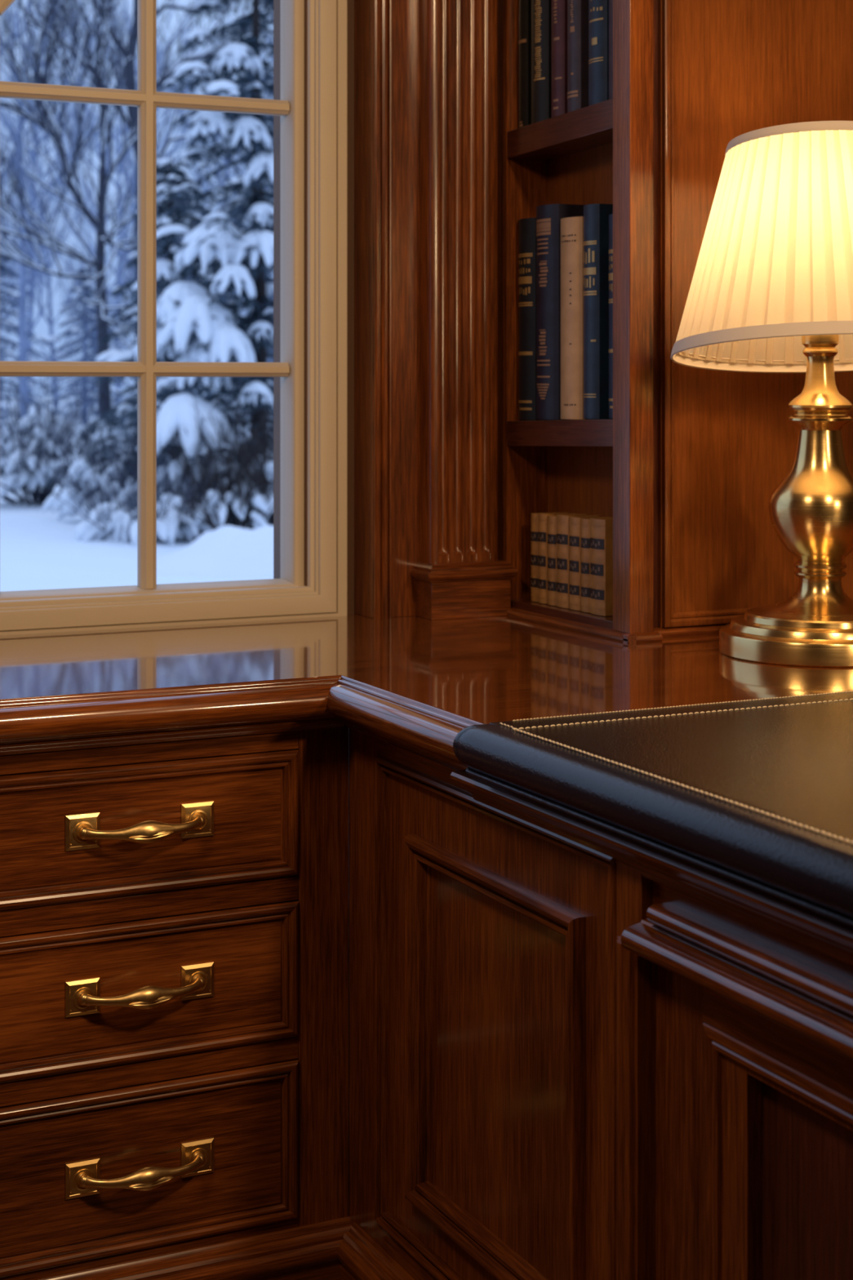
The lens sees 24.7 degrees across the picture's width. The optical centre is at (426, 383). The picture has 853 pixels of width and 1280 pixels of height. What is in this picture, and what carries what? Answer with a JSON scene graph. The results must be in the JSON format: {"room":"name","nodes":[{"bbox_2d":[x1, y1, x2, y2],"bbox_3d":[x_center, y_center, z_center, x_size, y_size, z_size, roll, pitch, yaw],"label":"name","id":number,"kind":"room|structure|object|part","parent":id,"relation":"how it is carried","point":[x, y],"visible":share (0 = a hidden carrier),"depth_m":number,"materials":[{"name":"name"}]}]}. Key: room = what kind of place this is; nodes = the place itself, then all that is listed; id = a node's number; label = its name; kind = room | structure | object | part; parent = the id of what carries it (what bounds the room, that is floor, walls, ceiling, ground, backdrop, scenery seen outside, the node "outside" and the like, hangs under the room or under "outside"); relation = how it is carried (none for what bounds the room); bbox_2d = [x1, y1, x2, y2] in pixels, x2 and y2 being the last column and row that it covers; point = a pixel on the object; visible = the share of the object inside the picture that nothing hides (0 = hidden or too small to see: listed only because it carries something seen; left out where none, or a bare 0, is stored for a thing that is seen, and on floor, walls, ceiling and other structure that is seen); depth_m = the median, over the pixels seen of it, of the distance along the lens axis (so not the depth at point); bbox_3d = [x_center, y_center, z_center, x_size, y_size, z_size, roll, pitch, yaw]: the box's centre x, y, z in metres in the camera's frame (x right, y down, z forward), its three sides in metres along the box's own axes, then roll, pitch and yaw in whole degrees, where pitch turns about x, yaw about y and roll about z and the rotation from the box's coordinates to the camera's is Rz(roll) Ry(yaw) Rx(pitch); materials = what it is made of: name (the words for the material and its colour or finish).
{"room":"office","nodes":[
{"label":"office","id":0,"kind":"room"},
{"bbox_2d":[273,0,354,1097],"bbox_3d":[-1.035,-0.035,3.028,3.060,2.550,0.155,0,0,-26],"label":"wall","id":1,"kind":"structure","parent":0,"point":[350,3],"depth_m":3.38,"materials":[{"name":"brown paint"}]},
{"bbox_2d":[0,0,346,635],"bbox_3d":[-1.051,-0.356,2.953,1.991,1.537,0.085,0,0,-26],"label":"window","id":2,"kind":"structure","parent":1,"relation":"in","point":[148,603],"depth_m":3.33,"materials":[{"name":"beige paint"}]},
{"bbox_2d":[354,0,419,618],"bbox_3d":[0.003,-0.455,3.395,0.243,1.710,0.088,0,0,-26],"label":"trim","id":3,"kind":"structure","parent":1,"relation":"attached to","point":[387,32],"depth_m":3.33,"materials":[{"name":"brown wood"}]},
{"bbox_3d":[-0.073,-0.455,3.314,0.034,1.710,0.008,0,0,-26],"label":"edge moulding","id":4,"kind":"part","parent":3,"relation":"part of","materials":[{"name":"brown wood"}]},
{"bbox_2d":[348,1097,349,1216],"bbox_3d":[0.783,1.265,1.272,5.000,0.050,4.900,0,0,-26],"label":"floor","id":5,"kind":"structure","parent":0,"point":[348,1098],"depth_m":3.12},
{"bbox_2d":[0,724,351,1279],"bbox_3d":[-0.503,0.840,2.802,0.620,0.800,0.624,0,0,-26],"label":"base cabinet","id":6,"kind":"object","parent":5,"relation":"on","point":[174,915],"visible":1,"depth_m":2.58,"materials":[{"name":"brown wood"}]},
{"bbox_3d":[-0.367,1.036,2.545,0.173,0.031,0.042,0,0,-26],"label":"handle","id":7,"kind":"part","parent":6,"relation":"part of","materials":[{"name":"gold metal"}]},
{"bbox_3d":[-0.367,0.800,2.545,0.173,0.031,0.042,0,0,-26],"label":"handle","id":8,"kind":"part","parent":6,"relation":"part of","materials":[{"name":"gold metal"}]},
{"bbox_3d":[-0.367,0.585,2.545,0.173,0.031,0.042,0,0,-26],"label":"handle","id":9,"kind":"part","parent":6,"relation":"part of","materials":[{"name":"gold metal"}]},
{"bbox_3d":[-0.382,1.156,2.575,0.450,0.027,0.020,0,0,-26],"label":"rail","id":10,"kind":"part","parent":6,"relation":"part of","materials":[{"name":"brown wood"}]},
{"bbox_3d":[-0.382,0.909,2.575,0.450,0.030,0.020,0,0,-26],"label":"rail","id":11,"kind":"part","parent":6,"relation":"part of","materials":[{"name":"brown wood"}]},
{"bbox_3d":[-0.382,0.691,2.575,0.450,0.033,0.020,0,0,-26],"label":"rail","id":12,"kind":"part","parent":6,"relation":"part of","materials":[{"name":"brown wood"}]},
{"bbox_3d":[-0.382,0.470,2.575,0.450,0.060,0.020,0,0,-26],"label":"rail","id":13,"kind":"part","parent":6,"relation":"part of","materials":[{"name":"brown wood"}]},
{"bbox_3d":[-0.380,1.034,2.571,0.448,0.216,0.025,0,0,-26],"label":"drawer","id":14,"kind":"part","parent":6,"relation":"part of","materials":[{"name":"brown wood"}]},
{"bbox_3d":[-0.380,0.801,2.571,0.448,0.185,0.025,0,0,-26],"label":"drawer","id":15,"kind":"part","parent":6,"relation":"part of","materials":[{"name":"brown wood"}]},
{"bbox_3d":[-0.380,0.587,2.571,0.448,0.171,0.025,0,0,-26],"label":"drawer","id":16,"kind":"part","parent":6,"relation":"part of","materials":[{"name":"brown wood"}]},
{"bbox_3d":[-0.380,1.197,2.548,0.620,0.086,0.030,0,0,-26],"label":"moulding","id":17,"kind":"part","parent":6,"relation":"part of","materials":[{"name":"brown wood"}]},
{"bbox_2d":[337,728,656,1279],"bbox_3d":[0.734,0.840,2.680,1.560,0.800,0.762,0,0,-26],"label":"base cabinet","id":18,"kind":"object","parent":5,"relation":"on","point":[503,1024],"visible":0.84,"depth_m":2.35,"materials":[{"name":"brown wood"}]},
{"bbox_3d":[0.050,1.197,2.338,0.030,0.086,0.742,0,0,-26],"label":"moulding","id":19,"kind":"part","parent":18,"relation":"part of","materials":[{"name":"brown wood"}]},
{"bbox_3d":[0.088,1.147,2.315,0.020,0.046,0.668,0,0,-26],"label":"rail","id":20,"kind":"part","parent":18,"relation":"part of","materials":[{"name":"brown wood"}]},
{"bbox_3d":[0.088,0.469,2.315,0.020,0.058,0.668,0,0,-26],"label":"rail","id":21,"kind":"part","parent":18,"relation":"part of","materials":[{"name":"brown wood"}]},
{"bbox_3d":[0.074,0.818,2.321,0.022,0.469,0.434,0,0,-26],"label":"panel moulding","id":22,"kind":"part","parent":18,"relation":"part of","materials":[{"name":"brown wood"}]},
{"bbox_3d":[0.084,0.818,2.326,0.001,0.403,0.368,0,0,-26],"label":"door panel","id":23,"kind":"part","parent":18,"relation":"part of","materials":[{"name":"brown wood"}]},
{"bbox_3d":[0.074,0.810,2.335,0.001,0.583,0.574,0,0,-26],"label":"door frame","id":24,"kind":"part","parent":18,"relation":"part of","materials":[{"name":"brown wood"}]},
{"bbox_3d":[0.216,0.875,2.030,0.039,0.589,0.042,0,0,-26],"label":"post moulding","id":25,"kind":"part","parent":18,"relation":"part of","materials":[{"name":"brown wood"}]},
{"bbox_2d":[621,880,852,1279],"bbox_3d":[1.159,0.840,1.803,1.560,0.800,1.188,0,0,-26],"label":"base cabinet","id":26,"kind":"object","parent":5,"relation":"on","point":[754,1022],"visible":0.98,"depth_m":1.88,"materials":[{"name":"brown wood"}]},
{"bbox_2d":[0,613,852,965],"bbox_3d":[-0.093,0.455,1.956,3.820,0.110,2.595,0,0,-26],"label":"countertop","id":27,"kind":"structure","parent":26,"relation":"on","point":[411,684],"depth_m":2.60,"materials":[{"name":"brown wood"}]},
{"bbox_2d":[409,0,518,620],"bbox_3d":[0.065,-0.455,3.345,0.171,1.710,0.076,0,0,-26],"label":"pilaster","id":28,"kind":"object","parent":27,"relation":"on","point":[459,573],"visible":1,"depth_m":3.34,"materials":[{"name":"brown wood"}]},
{"bbox_3d":[0.065,0.322,3.345,0.171,0.030,0.076,0,0,-26],"label":"moulding","id":29,"kind":"part","parent":28,"relation":"part of","materials":[{"name":"brown wood"}]},
{"bbox_2d":[497,0,662,643],"bbox_3d":[0.317,-0.455,3.249,0.235,1.710,0.455,0,0,-26],"label":"bookcase","id":30,"kind":"object","parent":27,"relation":"on","point":[628,120],"visible":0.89,"depth_m":3.09,"materials":[{"name":"brown wood"}]},
{"bbox_3d":[0.231,-0.455,3.441,0.222,1.710,0.036,0,0,-26],"label":"panel","id":31,"kind":"part","parent":30,"relation":"part of","materials":[{"name":"brown wood"}]},
{"bbox_2d":[518,0,531,128],"bbox_3d":[0.232,-0.588,3.402,0.154,0.300,0.034,0,0,-26],"label":"book","id":32,"kind":"object","parent":30,"relation":"on","point":[525,6],"visible":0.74,"depth_m":3.36,"materials":[{"name":"black fabric"}]},
{"bbox_2d":[530,512,538,601],"bbox_3d":[0.250,0.298,3.369,0.154,0.150,0.029,0,0,-26],"label":"book","id":33,"kind":"object","parent":30,"relation":"on","point":[535,522],"visible":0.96,"depth_m":3.33,"materials":[{"name":"brown paper"}]},
{"bbox_2d":[518,217,564,420],"bbox_3d":[0.236,-0.110,3.389,0.158,0.347,0.060,0,0,-26],"label":"book","id":34,"kind":"object","parent":30,"relation":"on","point":[527,226],"visible":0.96,"depth_m":3.34,"materials":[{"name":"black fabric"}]},
{"bbox_2d":[531,0,551,124],"bbox_3d":[0.256,-0.606,3.348,0.158,0.330,0.061,0,0,-26],"label":"book","id":35,"kind":"object","parent":30,"relation":"on","point":[541,10],"visible":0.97,"depth_m":3.30,"materials":[{"name":"black fabric"}]},
{"bbox_2d":[547,515,556,605],"bbox_3d":[0.276,0.298,3.313,0.154,0.150,0.031,0,0,-26],"label":"book","id":36,"kind":"object","parent":30,"relation":"on","point":[552,519],"visible":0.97,"depth_m":3.27,"materials":[{"name":"brown paper"}]},
{"bbox_2d":[537,511,573,604],"bbox_3d":[0.262,0.297,3.341,0.154,0.152,0.030,0,0,-26],"label":"book","id":37,"kind":"object","parent":30,"relation":"on","point":[543,517],"visible":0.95,"depth_m":3.30,"materials":[{"name":"brown paper"}]},
{"bbox_2d":[551,0,567,117],"bbox_3d":[0.284,-0.602,3.293,0.156,0.320,0.045,0,0,-26],"label":"book","id":38,"kind":"object","parent":30,"relation":"on","point":[559,7],"visible":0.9,"depth_m":3.25,"materials":[{"name":"red fabric"}]},
{"bbox_3d":[0.298,0.083,3.257,0.181,0.052,0.352,0,0,-26],"label":"shelf","id":39,"kind":"part","parent":30,"relation":"part of","materials":[{"name":"brown wood"}]},
{"bbox_3d":[0.298,-0.419,3.257,0.181,0.058,0.352,0,0,-26],"label":"shelf","id":40,"kind":"part","parent":30,"relation":"part of","materials":[{"name":"brown wood"}]},
{"bbox_2d":[536,204,584,419],"bbox_3d":[0.266,-0.120,3.324,0.161,0.362,0.079,0,0,-26],"label":"book","id":41,"kind":"object","parent":30,"relation":"on","point":[548,217],"visible":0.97,"depth_m":3.27,"materials":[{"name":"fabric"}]},
{"bbox_3d":[0.298,0.385,3.257,0.181,0.020,0.352,0,0,-26],"label":"shelf","id":42,"kind":"part","parent":30,"relation":"part of","materials":[{"name":"brown wood"}]},
{"bbox_3d":[0.225,0.394,3.185,0.014,0.013,0.419,0,0,-26],"label":"moulding","id":43,"kind":"part","parent":30,"relation":"part of","materials":[{"name":"brown wood"}]},
{"bbox_2d":[567,0,588,112],"bbox_3d":[0.307,-0.604,3.245,0.156,0.320,0.044,0,0,-26],"label":"book","id":44,"kind":"object","parent":30,"relation":"on","point":[577,10],"visible":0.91,"depth_m":3.20,"materials":[{"name":"fabric"}]},
{"bbox_2d":[556,513,599,608],"bbox_3d":[0.291,0.297,3.280,0.154,0.154,0.040,0,0,-26],"label":"book","id":45,"kind":"object","parent":30,"relation":"on","point":[562,520],"visible":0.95,"depth_m":3.24,"materials":[{"name":"brown paper"}]},
{"bbox_2d":[580,517,590,612],"bbox_3d":[0.325,0.297,3.215,0.154,0.152,0.031,0,0,-26],"label":"book","id":46,"kind":"object","parent":30,"relation":"on","point":[585,526],"visible":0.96,"depth_m":3.18,"materials":[{"name":"beige leather"}]},
{"bbox_2d":[560,216,613,419],"bbox_3d":[0.301,-0.107,3.252,0.160,0.333,0.072,0,0,-26],"label":"book","id":47,"kind":"object","parent":30,"relation":"on","point":[571,228],"visible":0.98,"depth_m":3.20,"materials":[{"name":"brown paper"}]},
{"bbox_2d":[568,515,610,610],"bbox_3d":[0.309,0.297,3.245,0.154,0.152,0.036,0,0,-26],"label":"book","id":48,"kind":"object","parent":30,"relation":"on","point":[575,538],"visible":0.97,"depth_m":3.21,"materials":[{"name":"brown paper"}]},
{"bbox_2d":[583,203,613,419],"bbox_3d":[0.331,-0.116,3.195,0.157,0.348,0.051,0,0,-26],"label":"book","id":49,"kind":"object","parent":30,"relation":"on","point":[596,216],"visible":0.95,"depth_m":3.15,"materials":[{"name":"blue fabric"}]},
{"bbox_2d":[588,0,608,106],"bbox_3d":[0.339,-0.612,3.176,0.158,0.330,0.058,0,0,-26],"label":"book","id":50,"kind":"object","parent":30,"relation":"on","point":[598,10],"visible":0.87,"depth_m":3.13,"materials":[{"name":"blue fabric"}]},
{"bbox_2d":[589,516,613,616],"bbox_3d":[0.341,0.296,3.178,0.154,0.154,0.048,0,0,-26],"label":"book","id":51,"kind":"object","parent":30,"relation":"on","point":[601,535],"visible":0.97,"depth_m":3.13,"materials":[{"name":"beige leather"}]},
{"bbox_2d":[608,213,613,418],"bbox_3d":[0.365,-0.106,3.124,0.156,0.325,0.049,0,0,-26],"label":"book","id":52,"kind":"object","parent":30,"relation":"on","point":[611,216],"visible":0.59,"depth_m":3.10,"materials":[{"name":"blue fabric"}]},
{"bbox_2d":[608,0,613,99],"bbox_3d":[0.366,-0.599,3.124,0.156,0.300,0.049,0,0,-26],"label":"book","id":53,"kind":"object","parent":30,"relation":"on","point":[611,2],"visible":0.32,"depth_m":3.10,"materials":[{"name":"fabric"}]},
{"bbox_3d":[0.335,0.394,3.014,0.063,0.013,0.014,0,0,-26],"label":"moulding","id":54,"kind":"part","parent":30,"relation":"part of","materials":[{"name":"brown wood"}]},
{"bbox_3d":[0.412,-0.455,3.115,0.180,1.710,0.003,0,0,-26],"label":"panel","id":55,"kind":"part","parent":30,"relation":"part of","materials":[{"name":"brown wood"}]},
{"bbox_3d":[0.392,0.486,1.637,0.053,0.046,1.558,0,0,-26],"label":"apron moulding","id":56,"kind":"part","parent":27,"relation":"part of","materials":[{"name":"brown wood"}]},
{"bbox_2d":[453,690,852,926],"bbox_3d":[1.011,0.421,1.896,1.445,0.063,1.524,0,0,-26],"label":"desk pad","id":57,"kind":"object","parent":27,"relation":"on","point":[762,790],"visible":1,"depth_m":1.99,"materials":[{"name":"black leather"}]},
{"bbox_2d":[670,120,852,667],"bbox_3d":[0.585,0.013,2.866,0.447,0.774,0.444,0,0,-5],"label":"table lamp","id":58,"kind":"object","parent":27,"relation":"on","point":[771,291],"visible":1,"depth_m":2.79,"materials":[{"name":"gold metal"}]},
{"bbox_3d":[0.585,-0.197,2.867,0.438,0.334,0.435,0,0,-26],"label":"lamp shade","id":59,"kind":"part","parent":58,"relation":"part of","materials":[{"name":"fabric"}]},
{"bbox_3d":[0.477,0.572,1.473,0.042,0.037,1.188,0,0,-26],"label":"ledge moulding","id":60,"kind":"part","parent":26,"relation":"part of","materials":[{"name":"brown wood"}]},
{"bbox_3d":[0.490,0.542,1.464,0.028,0.022,1.162,0,0,-26],"label":"ledge moulding","id":61,"kind":"part","parent":26,"relation":"part of","materials":[{"name":"brown wood"}]},
{"bbox_3d":[0.508,0.496,1.488,0.034,0.112,1.188,0,0,-26],"label":"frieze rail","id":62,"kind":"part","parent":26,"relation":"part of","materials":[{"name":"brown wood"}]},
{"bbox_3d":[0.528,0.593,1.448,0.030,0.082,1.099,0,0,-26],"label":"rail","id":63,"kind":"part","parent":26,"relation":"part of","materials":[{"name":"brown wood"}]},
{"bbox_3d":[0.488,0.902,1.501,0.008,0.535,0.969,0,0,-26],"label":"door","id":64,"kind":"part","parent":26,"relation":"part of","materials":[{"name":"brown wood"}]},
{"bbox_3d":[0.499,0.902,1.506,0.018,0.486,0.920,0,0,-26],"label":"door frame","id":65,"kind":"part","parent":26,"relation":"part of","materials":[{"name":"brown wood"}]},
{"bbox_3d":[0.507,0.883,1.510,0.001,0.434,0.833,0,0,-26],"label":"door panel","id":66,"kind":"part","parent":26,"relation":"part of","materials":[{"name":"brown wood"}]},
{"bbox_2d":[547,0,852,627],"bbox_3d":[1.125,-0.455,3.799,1.980,1.710,0.650,0,0,-26],"label":"wall","id":67,"kind":"structure","parent":0,"point":[728,69],"depth_m":3.14,"materials":[{"name":"brown wood"}]},
{"bbox_2d":[653,623,728,636],"bbox_3d":[1.251,0.394,3.502,2.012,0.013,0.014,0,0,-26],"label":"baseboard","id":68,"kind":"structure","parent":67,"relation":"attached to","point":[707,628],"depth_m":3.09,"materials":[{"name":"brown wood"}]},
{"bbox_3d":[0.824,-0.432,3.300,0.998,1.636,0.016,0,0,-26],"label":"panel moulding","id":69,"kind":"part","parent":67,"relation":"part of","materials":[{"name":"brown wood"}]},
{"label":"outside","id":70,"kind":"structure","parent":0,"visible":0},
{"bbox_2d":[0,397,273,591],"bbox_3d":[-13.232,1.138,41.207,100.000,1.291,79.000,0,0,-26],"label":"ground","id":71,"kind":"structure","parent":70,"point":[38,550],"depth_m":17.25,"materials":[{"name":"white snow"}]},
{"bbox_2d":[0,63,15,287],"bbox_3d":[-12.733,-5.332,49.626,4.176,13.353,3.844,0,0,20],"label":"bare tree","id":72,"kind":"object","parent":71,"relation":"on","point":[6,64],"visible":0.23,"depth_m":49.94,"materials":[{"name":"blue plant"}]},
{"bbox_2d":[0,48,37,314],"bbox_3d":[-12.783,-5.908,54.565,4.156,14.058,4.938,0,0,-11],"label":"bare tree","id":73,"kind":"object","parent":71,"relation":"on","point":[9,137],"visible":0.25,"depth_m":55.40,"materials":[{"name":"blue plant"}]},
{"bbox_2d":[0,243,57,444],"bbox_3d":[-7.769,-0.465,35.051,2.850,4.304,3.038,0,0,13],"label":"spruce tree","id":74,"kind":"object","parent":71,"relation":"on","point":[3,268],"visible":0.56,"depth_m":35.06,"materials":[{"name":"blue plant"}]},
{"bbox_2d":[0,0,91,325],"bbox_3d":[-8.524,-5.359,37.980,4.193,14.005,4.434,0,0,-6],"label":"bare tree","id":75,"kind":"object","parent":71,"relation":"on","point":[47,265],"visible":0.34,"depth_m":37.46,"materials":[{"name":"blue plant"}]},
{"bbox_2d":[0,0,93,403],"bbox_3d":[-12.645,-5.947,61.709,3.972,14.279,4.308,0,0,21],"label":"bare tree","id":76,"kind":"object","parent":71,"relation":"on","point":[30,312],"visible":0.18,"depth_m":61.80,"materials":[{"name":"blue plant"}]},
{"bbox_2d":[0,49,117,414],"bbox_3d":[-8.938,-3.355,46.202,2.940,9.399,2.705,0,0,16],"label":"bare tree","id":77,"kind":"object","parent":71,"relation":"on","point":[51,322],"visible":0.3,"depth_m":45.99,"materials":[{"name":"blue plant"}]},
{"bbox_2d":[0,0,124,434],"bbox_3d":[-6.003,-2.909,29.343,3.476,9.492,2.397,0,0,12],"label":"bare tree","id":78,"kind":"object","parent":71,"relation":"on","point":[23,268],"visible":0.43,"depth_m":29.34,"materials":[{"name":"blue plant"}]},
{"bbox_2d":[36,265,128,426],"bbox_3d":[-7.629,-0.672,43.594,2.630,3.971,2.803,0,0,-4],"label":"spruce tree","id":79,"kind":"object","parent":71,"relation":"on","point":[85,282],"visible":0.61,"depth_m":43.48,"materials":[{"name":"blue plant"}]},
{"bbox_2d":[57,292,132,419],"bbox_3d":[-8.284,-0.543,48.994,2.524,3.576,2.368,0,0,-20],"label":"spruce tree","id":80,"kind":"object","parent":71,"relation":"on","point":[91,353],"visible":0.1,"depth_m":48.93,"materials":[{"name":"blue plant"}]},
{"bbox_2d":[0,337,195,505],"bbox_3d":[-4.847,0.467,24.617,3.967,2.093,3.535,0,0,-20],"label":"shrub","id":81,"kind":"object","parent":71,"relation":"on","point":[16,466],"visible":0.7,"depth_m":24.05,"materials":[{"name":"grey plant"}]},
{"bbox_2d":[39,3,185,404],"bbox_3d":[-8.885,-4.808,54.740,4.162,11.847,3.502,0,0,-34],"label":"bare tree","id":82,"kind":"object","parent":71,"relation":"on","point":[92,251],"visible":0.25,"depth_m":54.52,"materials":[{"name":"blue plant"}]},
{"bbox_2d":[22,399,204,521],"bbox_3d":[-3.417,0.842,20.832,1.707,1.350,2.069,0,0,11],"label":"shrub","id":83,"kind":"object","parent":71,"relation":"on","point":[78,468],"visible":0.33,"depth_m":20.57,"materials":[{"name":"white plant"}]},
{"bbox_2d":[0,0,239,462],"bbox_3d":[-4.582,-2.700,24.738,4.882,8.994,3.772,0,0,-30],"label":"bare tree","id":84,"kind":"object","parent":71,"relation":"on","point":[55,133],"visible":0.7,"depth_m":25.21,"materials":[{"name":"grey plant"}]},
{"bbox_2d":[60,0,188,404],"bbox_3d":[-9.611,-5.673,60.929,4.146,13.849,4.384,0,0,2],"label":"bare tree","id":85,"kind":"object","parent":71,"relation":"on","point":[126,127],"visible":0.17,"depth_m":60.95,"materials":[{"name":"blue plant"}]},
{"bbox_2d":[13,0,271,449],"bbox_3d":[-4.286,-3.357,29.046,5.730,10.102,2.866,0,0,-12],"label":"bare tree","id":86,"kind":"object","parent":71,"relation":"on","point":[189,57],"visible":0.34,"depth_m":29.18,"materials":[{"name":"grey plant"}]},
{"bbox_2d":[48,454,257,545],"bbox_3d":[-2.518,1.119,18.988,1.808,0.939,2.289,0,0,4],"label":"shrub","id":87,"kind":"object","parent":71,"relation":"on","point":[113,521],"visible":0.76,"depth_m":18.44,"materials":[{"name":"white plant"}]},
{"bbox_2d":[95,44,210,391],"bbox_3d":[-6.700,-3.755,49.231,3.125,9.993,2.876,0,0,39],"label":"bare tree","id":88,"kind":"object","parent":71,"relation":"on","point":[178,111],"visible":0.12,"depth_m":48.99,"materials":[{"name":"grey plant"}]},
{"bbox_2d":[42,156,273,494],"bbox_3d":[-3.185,-0.473,23.783,2.900,4.602,3.107,0,0,12],"label":"spruce tree","id":89,"kind":"object","parent":71,"relation":"on","point":[165,174],"visible":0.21,"depth_m":23.63,"materials":[{"name":"green plant"}]},
{"bbox_2d":[82,0,235,349],"bbox_3d":[-5.058,-3.083,36.376,2.831,9.383,2.610,0,0,18],"label":"bare tree","id":90,"kind":"object","parent":71,"relation":"on","point":[170,153],"visible":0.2,"depth_m":36.32,"materials":[{"name":"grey plant"}]},
{"bbox_2d":[89,424,258,534],"bbox_3d":[-2.414,0.929,19.536,1.769,1.207,2.013,0,0,25],"label":"shrub","id":91,"kind":"object","parent":71,"relation":"on","point":[174,468],"visible":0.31,"depth_m":19.18,"materials":[{"name":"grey plant"}]},
{"bbox_2d":[111,235,243,437],"bbox_3d":[-5.085,-0.765,39.483,3.232,4.578,3.032,0,0,-26],"label":"spruce tree","id":92,"kind":"object","parent":71,"relation":"on","point":[115,380],"visible":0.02,"depth_m":39.16,"materials":[{"name":"green plant"}]},
{"bbox_2d":[88,0,273,528],"bbox_3d":[-1.771,-2.103,20.517,3.615,7.901,3.552,0,0,-9],"label":"spruce tree","id":93,"kind":"object","parent":71,"relation":"on","point":[184,308],"visible":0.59,"depth_m":19.80,"materials":[{"name":"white plant"}]},
{"bbox_2d":[157,87,243,350],"bbox_3d":[-6.584,-3.946,57.498,3.531,10.052,2.971,0,0,-45],"label":"bare tree","id":94,"kind":"object","parent":71,"relation":"on","point":[204,189],"visible":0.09,"depth_m":56.98,"materials":[{"name":"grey plant"}]},
{"bbox_2d":[136,524,273,578],"bbox_3d":[-1.346,1.458,16.545,2.382,0.595,1.951,0,0,-26],"label":"snow bank","id":95,"kind":"object","parent":71,"relation":"on","point":[225,552],"visible":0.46,"depth_m":16.03,"materials":[{"name":"white snow"}]},
{"bbox_2d":[158,378,273,530],"bbox_3d":[-1.714,0.741,18.963,1.827,1.635,1.462,0,0,-16],"label":"shrub","id":96,"kind":"object","parent":71,"relation":"on","point":[240,507],"visible":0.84,"depth_m":18.71,"materials":[{"name":"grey plant"}]},
{"bbox_2d":[176,17,270,322],"bbox_3d":[-6.571,-5.289,63.140,4.100,12.950,3.877,0,0,-12],"label":"bare tree","id":97,"kind":"object","parent":71,"relation":"on","point":[195,164],"visible":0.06,"depth_m":62.81,"materials":[{"name":"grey plant"}]},
{"bbox_2d":[184,1,273,220],"bbox_3d":[-1.984,-4.357,38.102,4.242,12.075,3.569,0,0,30],"label":"bare tree","id":98,"kind":"object","parent":71,"relation":"on","point":[268,39],"visible":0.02,"depth_m":37.92,"materials":[{"name":"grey plant"}]},
{"bbox_2d":[188,6,273,465],"bbox_3d":[-1.395,-2.488,25.635,4.139,8.501,4.251,0,0,-10],"label":"spruce tree","id":99,"kind":"object","parent":71,"relation":"on","point":[235,180],"visible":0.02,"depth_m":25.25,"materials":[{"name":"green plant"}]},
{"bbox_2d":[198,40,273,349],"bbox_3d":[-3.733,-3.343,43.164,2.634,9.468,2.857,0,0,-11],"label":"bare tree","id":100,"kind":"object","parent":71,"relation":"on","point":[226,170],"visible":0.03,"depth_m":43.21,"materials":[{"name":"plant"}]},
{"bbox_2d":[199,377,273,525],"bbox_3d":[-1.367,0.676,19.318,1.507,1.792,1.622,0,0,24],"label":"shrub","id":101,"kind":"object","parent":71,"relation":"on","point":[270,503],"visible":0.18,"depth_m":19.11,"materials":[{"name":"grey plant"}]},
{"bbox_2d":[202,84,273,362],"bbox_3d":[-4.427,-3.495,52.439,2.910,9.303,2.678,0,0,-28],"label":"bare tree","id":102,"kind":"object","parent":71,"relation":"on","point":[202,84],"visible":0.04,"depth_m":52.19,"materials":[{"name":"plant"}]},
{"bbox_2d":[248,295,273,418],"bbox_3d":[-3.350,-0.637,46.846,2.722,3.856,2.554,0,0,9],"label":"spruce tree","id":103,"kind":"object","parent":71,"relation":"on","point":[273,295],"visible":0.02,"depth_m":46.58,"materials":[{"name":"green plant"}]}
]}

